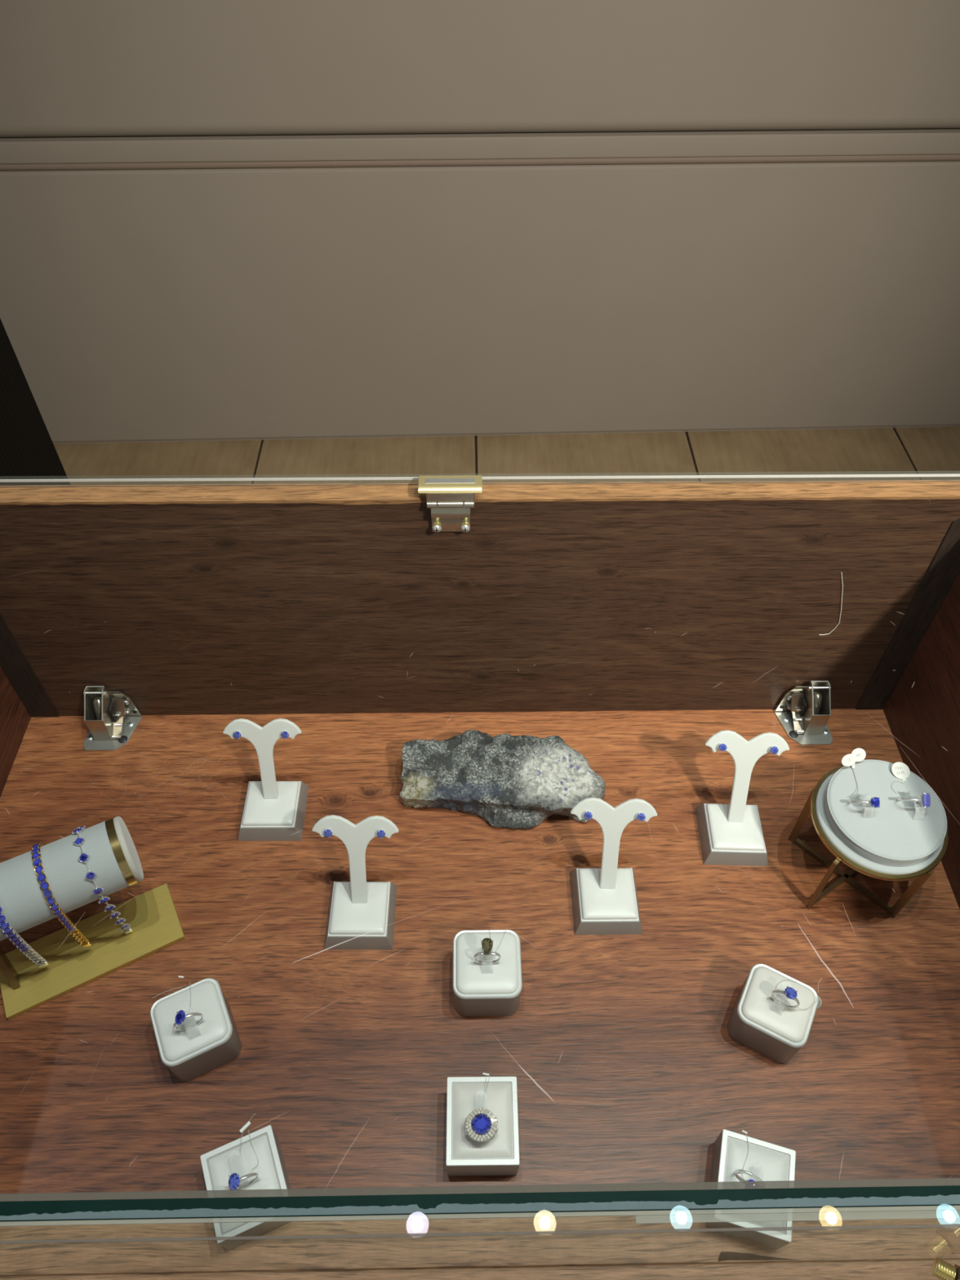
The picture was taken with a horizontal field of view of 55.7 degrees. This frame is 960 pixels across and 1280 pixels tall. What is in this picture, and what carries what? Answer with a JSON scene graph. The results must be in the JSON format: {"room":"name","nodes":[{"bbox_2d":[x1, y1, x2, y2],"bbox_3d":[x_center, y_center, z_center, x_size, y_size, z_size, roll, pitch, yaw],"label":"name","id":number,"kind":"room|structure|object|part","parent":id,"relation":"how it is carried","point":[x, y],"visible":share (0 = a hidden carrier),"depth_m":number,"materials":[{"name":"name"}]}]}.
{"room":"shop","nodes":[
{"label":"shop","id":0,"kind":"room"},
{"bbox_2d":[0,0,959,444],"bbox_3d":[-0.043,-1.503,1.593,9.200,2.700,0.107,-1,49,-2],"label":"wall","id":1,"kind":"structure","parent":0,"point":[220,220],"depth_m":2.11,"materials":[{"name":"brown paint"}]},
{"bbox_3d":[-0.041,-1.763,1.297,9.200,1.912,0.104,-1,49,-2],"label":"panel","id":2,"kind":"part","parent":1,"relation":"part of","materials":[{"name":"beige paint"}]},
{"bbox_2d":[53,426,959,484],"bbox_3d":[0.148,0.782,1.403,4.537,0.033,4.100,0,49,-1],"label":"floor","id":3,"kind":"structure","parent":0,"point":[917,450],"depth_m":2.52,"materials":[{"name":"beige tile"}]},
{"bbox_2d":[0,318,70,485],"bbox_3d":[-1.176,-0.476,1.381,0.680,1.650,0.460,0,49,-1],"label":"tall cabinet","id":4,"kind":"object","parent":3,"relation":"on","point":[28,451],"visible":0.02,"depth_m":1.68,"materials":[{"name":"black painted wood"}]},
{"bbox_2d":[0,473,959,1279],"bbox_3d":[-0.016,0.434,0.914,0.840,1.160,0.458,0,49,-1],"label":"display case","id":5,"kind":"object","parent":3,"relation":"on","point":[633,624],"visible":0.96,"depth_m":0.66,"materials":[{"name":"brown wood"}]},
{"bbox_3d":[-0.403,0.137,0.583,0.018,0.245,0.427,0,49,-1],"label":"panel","id":6,"kind":"part","parent":5,"relation":"part of","materials":[{"name":"brown wood"}]},
{"bbox_2d":[0,816,185,1019],"bbox_3d":[-0.288,0.187,0.633,0.126,0.104,0.065,-22,52,-18],"label":"stand","id":7,"kind":"object","parent":5,"relation":"on","point":[152,915],"visible":0.98,"depth_m":0.64,"materials":[{"name":"gold metal"}]},
{"bbox_2d":[0,905,48,968],"bbox_3d":[-0.318,0.187,0.622,0.007,0.093,0.055,-21,52,-18],"label":"bracelet","id":8,"kind":"object","parent":7,"relation":"on","point":[7,930],"visible":0.98,"depth_m":0.60,"materials":[{"name":"white metal"}]},
{"bbox_2d":[31,842,90,947],"bbox_3d":[-0.291,0.176,0.631,0.006,0.091,0.054,-21,52,-18],"label":"bracelet","id":9,"kind":"object","parent":7,"relation":"on","point":[44,886],"visible":0.97,"depth_m":0.60,"materials":[{"name":"blue glass"}]},
{"bbox_3d":[-0.284,0.226,0.666,0.126,0.005,0.048,-22,52,-18],"label":"plate","id":10,"kind":"part","parent":7,"relation":"part of","materials":[{"name":"gold metal"}]},
{"bbox_2d":[71,825,132,933],"bbox_3d":[-0.267,0.170,0.643,0.008,0.101,0.053,-21,52,-18],"label":"bracelet","id":11,"kind":"object","parent":7,"relation":"on","point":[83,857],"visible":1,"depth_m":0.61,"materials":[{"name":"blue glass"}]},
{"bbox_3d":[-0.321,0.081,0.795,0.044,0.001,0.036,0,49,-1],"label":"floor plate","id":12,"kind":"part","parent":5,"relation":"part of","materials":[{"name":"metal"}]},
{"bbox_3d":[-0.315,0.068,0.787,0.012,0.030,0.025,8,49,7],"label":"link arm","id":13,"kind":"part","parent":5,"relation":"part of","materials":[{"name":"silver metal"}]},
{"bbox_3d":[-0.310,0.055,0.793,0.021,0.034,0.001,0,49,-1],"label":"wall plate","id":14,"kind":"part","parent":5,"relation":"part of","materials":[{"name":"silver metal"}]},
{"bbox_2d":[150,977,241,1081],"bbox_3d":[-0.190,0.257,0.606,0.047,0.053,0.047,-20,52,-17],"label":"block","id":15,"kind":"object","parent":5,"relation":"on","point":[189,1054],"visible":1,"depth_m":0.60,"materials":[{"name":"white leatherette"},{"name":"grey leatherette"},{"name":"clear plastic"}]},
{"bbox_2d":[152,975,191,1011],"bbox_3d":[-0.200,0.235,0.607,0.030,0.008,0.021,17,51,14],"label":"thread","id":16,"kind":"object","parent":15,"relation":"on","point":[180,976],"visible":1,"depth_m":0.61,"materials":[{"name":"grey fabric"}]},
{"bbox_2d":[173,1009,204,1030],"bbox_3d":[-0.188,0.245,0.584,0.018,0.023,0.009,-6,49,-5],"label":"ring","id":17,"kind":"object","parent":15,"relation":"on","point":[180,1016],"visible":1,"depth_m":0.58,"materials":[{"name":"white metal"}]},
{"bbox_2d":[200,1124,290,1250],"bbox_3d":[-0.140,0.331,0.551,0.044,0.040,0.049,-18,51,-15],"label":"tray","id":18,"kind":"object","parent":5,"relation":"on","point":[219,1163],"visible":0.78,"depth_m":0.55,"materials":[{"name":"white leatherette"},{"name":"light grey suede"},{"name":"clear plastic"}]},
{"bbox_2d":[227,1172,258,1190],"bbox_3d":[-0.139,0.318,0.532,0.018,0.022,0.009,-8,49,-7],"label":"ring","id":19,"kind":"object","parent":18,"relation":"on","point":[234,1180],"visible":0.91,"depth_m":0.53,"materials":[{"name":"white metal"}]},
{"bbox_2d":[239,1113,257,1169],"bbox_3d":[-0.141,0.305,0.553,0.010,0.010,0.032,-9,49,-8],"label":"thread","id":20,"kind":"object","parent":18,"relation":"on","point":[248,1123],"visible":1,"depth_m":0.56,"materials":[{"name":"grey fabric"}]},
{"bbox_2d":[222,718,308,840],"bbox_3d":[-0.168,0.110,0.712,0.060,0.089,0.056,0,49,0],"label":"stand","id":21,"kind":"object","parent":5,"relation":"on","point":[273,810],"visible":1,"depth_m":0.72,"materials":[{"name":"white leatherette"},{"name":"grey leatherette"},{"name":"frosted white acrylic"}]},
{"bbox_2d":[232,731,240,738],"bbox_3d":[-0.186,0.073,0.698,0.005,0.005,0.006,35,57,26],"label":"earring","id":22,"kind":"object","parent":21,"relation":"on","point":[237,735],"visible":1,"depth_m":0.70,"materials":[{"name":"blue stone"}]},
{"bbox_2d":[280,731,288,738],"bbox_3d":[-0.150,0.073,0.698,0.005,0.005,0.006,35,57,26],"label":"earring","id":23,"kind":"object","parent":21,"relation":"on","point":[284,735],"visible":1,"depth_m":0.70,"materials":[{"name":"blue stone"}]},
{"bbox_2d":[311,814,398,950],"bbox_3d":[-0.089,0.175,0.656,0.062,0.089,0.061,0,49,0],"label":"stand","id":24,"kind":"object","parent":5,"relation":"on","point":[362,913],"visible":1,"depth_m":0.66,"materials":[{"name":"white leatherette"},{"name":"grey leatherette"},{"name":"frosted white acrylic"}]},
{"bbox_2d":[324,829,332,837],"bbox_3d":[-0.107,0.137,0.643,0.006,0.005,0.006,32,56,24],"label":"earring","id":25,"kind":"object","parent":24,"relation":"on","point":[327,833],"visible":1,"depth_m":0.64,"materials":[{"name":"blue glass"}]},
{"bbox_2d":[376,830,385,838],"bbox_3d":[-0.070,0.137,0.642,0.006,0.005,0.006,32,56,25],"label":"earring","id":26,"kind":"object","parent":24,"relation":"on","point":[380,833],"visible":1,"depth_m":0.64,"materials":[{"name":"blue stone"}]},
{"bbox_3d":[-0.020,-0.084,0.635,0.027,0.026,0.006,0,49,-1],"label":"plate","id":27,"kind":"part","parent":5,"relation":"part of","materials":[{"name":"silver metal"}]},
{"bbox_3d":[-0.012,0.368,0.559,0.800,0.020,0.030,0,49,-1],"label":"rail","id":28,"kind":"part","parent":5,"relation":"part of","materials":[{"name":"brown wood"}]},
{"bbox_3d":[-0.011,0.298,0.442,0.760,0.242,0.007,0,49,-1],"label":"pane","id":29,"kind":"part","parent":5,"relation":"part of","materials":[{"name":"clear glass"}]},
{"bbox_3d":[-0.018,-0.022,0.727,0.756,0.243,0.018,0,49,-1],"label":"panel","id":30,"kind":"part","parent":5,"relation":"part of","materials":[{"name":"brown wood"}]},
{"bbox_2d":[445,1076,519,1175],"bbox_3d":[0.001,0.306,0.574,0.045,0.040,0.050,0,49,-1],"label":"tray","id":31,"kind":"object","parent":5,"relation":"on","point":[499,1155],"visible":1,"depth_m":0.56,"materials":[{"name":"grey leatherette"},{"name":"white leatherette"},{"name":"clear plastic"}]},
{"bbox_2d":[463,1107,497,1141],"bbox_3d":[0.001,0.297,0.555,0.021,0.018,0.018,-2,49,-2],"label":"ring","id":32,"kind":"object","parent":31,"relation":"on","point":[480,1121],"visible":1,"depth_m":0.55,"materials":[{"name":"white metal"}]},
{"bbox_2d":[482,1072,489,1106],"bbox_3d":[0.002,0.287,0.572,0.005,0.008,0.029,8,49,7],"label":"thread","id":33,"kind":"object","parent":31,"relation":"on","point":[483,1073],"visible":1,"depth_m":0.58,"materials":[{"name":"grey fabric"}]},
{"bbox_2d":[452,929,522,1016],"bbox_3d":[0.005,0.229,0.633,0.047,0.053,0.048,0,49,-1],"label":"block","id":34,"kind":"object","parent":5,"relation":"on","point":[479,989],"visible":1,"depth_m":0.62,"materials":[{"name":"white leather"}]},
{"bbox_2d":[473,937,501,964],"bbox_3d":[0.005,0.213,0.613,0.015,0.023,0.014,34,56,26],"label":"ring","id":35,"kind":"object","parent":34,"relation":"on","point":[486,943],"visible":1,"depth_m":0.61,"materials":[{"name":"white metal"}]},
{"bbox_2d":[400,729,605,829],"bbox_3d":[0.018,0.111,0.746,0.168,0.039,0.083,0,49,-1],"label":"specimen","id":36,"kind":"object","parent":5,"relation":"on","point":[507,780],"visible":0.94,"depth_m":0.73},
{"bbox_2d":[569,797,657,934],"bbox_3d":[0.097,0.166,0.665,0.062,0.089,0.065,0,49,-1],"label":"stand","id":37,"kind":"object","parent":5,"relation":"on","point":[605,900],"visible":1,"depth_m":0.67,"materials":[{"name":"grey leatherette"},{"name":"frosted white acrylic"},{"name":"white leatherette"}]},
{"bbox_2d":[583,811,592,819],"bbox_3d":[0.078,0.126,0.653,0.006,0.005,0.005,19,51,16],"label":"earring","id":38,"kind":"object","parent":37,"relation":"on","point":[588,815],"visible":1,"depth_m":0.65,"materials":[{"name":"blue stone"}]},
{"bbox_2d":[636,813,645,821],"bbox_3d":[0.116,0.127,0.653,0.006,0.005,0.005,19,51,16],"label":"earring","id":39,"kind":"object","parent":37,"relation":"on","point":[641,816],"visible":1,"depth_m":0.65,"materials":[{"name":"blue glass"}]},
{"bbox_2d":[695,729,789,866],"bbox_3d":[0.203,0.123,0.704,0.064,0.090,0.067,1,49,1],"label":"stand","id":40,"kind":"object","parent":5,"relation":"on","point":[731,833],"visible":1,"depth_m":0.71,"materials":[{"name":"grey leatherette"},{"name":"frosted white acrylic"},{"name":"white leatherette"}]},
{"bbox_2d":[719,743,727,751],"bbox_3d":[0.185,0.082,0.692,0.006,0.005,0.005,20,52,17],"label":"earring","id":41,"kind":"object","parent":40,"relation":"on","point":[722,747],"visible":1,"depth_m":0.69,"materials":[{"name":"blue stone"}]},
{"bbox_2d":[770,746,778,754],"bbox_3d":[0.224,0.084,0.691,0.006,0.005,0.005,20,52,17],"label":"earring","id":42,"kind":"object","parent":40,"relation":"on","point":[774,749],"visible":1,"depth_m":0.69,"materials":[{"name":"blue stone"}]},
{"bbox_2d":[705,1128,795,1249],"bbox_3d":[0.165,0.332,0.552,0.044,0.040,0.049,12,50,10],"label":"tray","id":43,"kind":"object","parent":5,"relation":"on","point":[769,1162],"visible":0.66,"depth_m":0.55,"materials":[{"name":"white leatherette"},{"name":"pale grey suede"},{"name":"clear plastic"}]},
{"bbox_2d":[742,1129,748,1178],"bbox_3d":[0.161,0.313,0.551,0.004,0.008,0.031,9,49,8],"label":"thread","id":44,"kind":"object","parent":43,"relation":"on","point":[744,1131],"visible":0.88,"depth_m":0.56,"materials":[{"name":"grey fabric"}]},
{"bbox_2d":[733,1168,763,1181],"bbox_3d":[0.160,0.318,0.536,0.016,0.020,0.016,-13,50,-12],"label":"ring","id":45,"kind":"object","parent":43,"relation":"on","point":[738,1177],"visible":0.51,"depth_m":0.54,"materials":[{"name":"white metal"}]},
{"bbox_2d":[727,963,818,1062],"bbox_3d":[0.199,0.250,0.615,0.047,0.053,0.044,22,52,18],"label":"block","id":46,"kind":"object","parent":5,"relation":"on","point":[777,1032],"visible":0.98,"depth_m":0.60,"materials":[{"name":"grey leatherette"},{"name":"white leatherette"},{"name":"clear plastic"}]},
{"bbox_2d":[770,986,799,1008],"bbox_3d":[0.201,0.234,0.596,0.018,0.023,0.008,32,56,25],"label":"ring","id":47,"kind":"object","parent":46,"relation":"on","point":[790,993],"visible":1,"depth_m":0.59,"materials":[{"name":"white metal"}]},
{"bbox_2d":[773,977,822,1009],"bbox_3d":[0.213,0.237,0.608,0.037,0.009,0.021,0,49,-1],"label":"thread","id":48,"kind":"object","parent":46,"relation":"on","point":[821,978],"visible":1,"depth_m":0.61,"materials":[{"name":"grey fabric"}]},
{"bbox_2d":[816,996,821,1008],"bbox_3d":[0.227,0.245,0.615,0.004,0.011,0.008,-29,55,-23],"label":"paper tag","id":49,"kind":"object","parent":48,"relation":"hanging from","point":[820,999],"visible":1,"depth_m":0.61,"materials":[{"name":"grey paper"}]},
{"bbox_3d":[0.274,0.052,0.800,0.021,0.034,0.001,0,49,-1],"label":"wall plate","id":50,"kind":"part","parent":5,"relation":"part of","materials":[{"name":"silver metal"}]},
{"bbox_3d":[0.279,0.064,0.794,0.012,0.030,0.025,-9,49,-8],"label":"link arm","id":51,"kind":"part","parent":5,"relation":"part of","materials":[{"name":"silver metal"}]},
{"bbox_3d":[0.286,0.077,0.802,0.044,0.001,0.036,0,49,-1],"label":"floor plate","id":52,"kind":"part","parent":5,"relation":"part of","materials":[{"name":"metal"}]},
{"bbox_2d":[787,759,948,918],"bbox_3d":[0.288,0.146,0.677,0.095,0.100,0.095,0,49,-1],"label":"round riser","id":53,"kind":"object","parent":5,"relation":"on","point":[896,840],"visible":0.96,"depth_m":0.65,"materials":[{"name":"gold metal"}]},
{"bbox_3d":[0.250,0.136,0.703,0.006,0.072,0.003,26,53,21],"label":"leg","id":54,"kind":"part","parent":53,"relation":"part of","materials":[{"name":"gold metal"}]},
{"bbox_3d":[0.251,0.179,0.666,0.006,0.072,0.003,-33,56,-26],"label":"leg","id":55,"kind":"part","parent":53,"relation":"part of","materials":[{"name":"gold metal"}]},
{"bbox_2d":[841,754,856,766],"bbox_3d":[0.271,0.088,0.667,0.013,0.004,0.008,-18,51,-15],"label":"price tag","id":56,"kind":"object","parent":53,"relation":"on","point":[848,760],"visible":1,"depth_m":0.67,"materials":[{"name":"grey paper"}]},
{"bbox_2d":[851,747,866,761],"bbox_3d":[0.279,0.085,0.671,0.013,0.004,0.009,-26,54,-21],"label":"price tag","id":57,"kind":"object","parent":53,"relation":"on","point":[860,754],"visible":1,"depth_m":0.67,"materials":[{"name":"grey paper"}]},
{"bbox_2d":[848,796,879,808],"bbox_3d":[0.271,0.114,0.639,0.020,0.020,0.014,26,53,21],"label":"ring","id":58,"kind":"object","parent":53,"relation":"on","point":[874,802],"visible":1,"depth_m":0.63,"materials":[{"name":"white metal"}]},
{"bbox_2d":[891,761,910,781],"bbox_3d":[0.307,0.097,0.665,0.013,0.005,0.017,16,50,13],"label":"price tag","id":59,"kind":"object","parent":53,"relation":"on","point":[900,770],"visible":1,"depth_m":0.67,"materials":[{"name":"grey paper"}]},
{"bbox_3d":[0.313,0.184,0.662,0.003,0.072,0.006,-25,54,-21],"label":"leg","id":60,"kind":"part","parent":53,"relation":"part of","materials":[{"name":"gold metal"}]},
{"bbox_2d":[897,792,931,808],"bbox_3d":[0.307,0.112,0.640,0.022,0.021,0.014,30,55,23],"label":"ring","id":61,"kind":"object","parent":53,"relation":"on","point":[926,797],"visible":1,"depth_m":0.63,"materials":[{"name":"white metal"}]},
{"bbox_3d":[0.375,0.131,0.594,0.018,0.245,0.427,0,49,-1],"label":"panel","id":62,"kind":"part","parent":5,"relation":"part of","materials":[{"name":"brown wood"}]}
]}

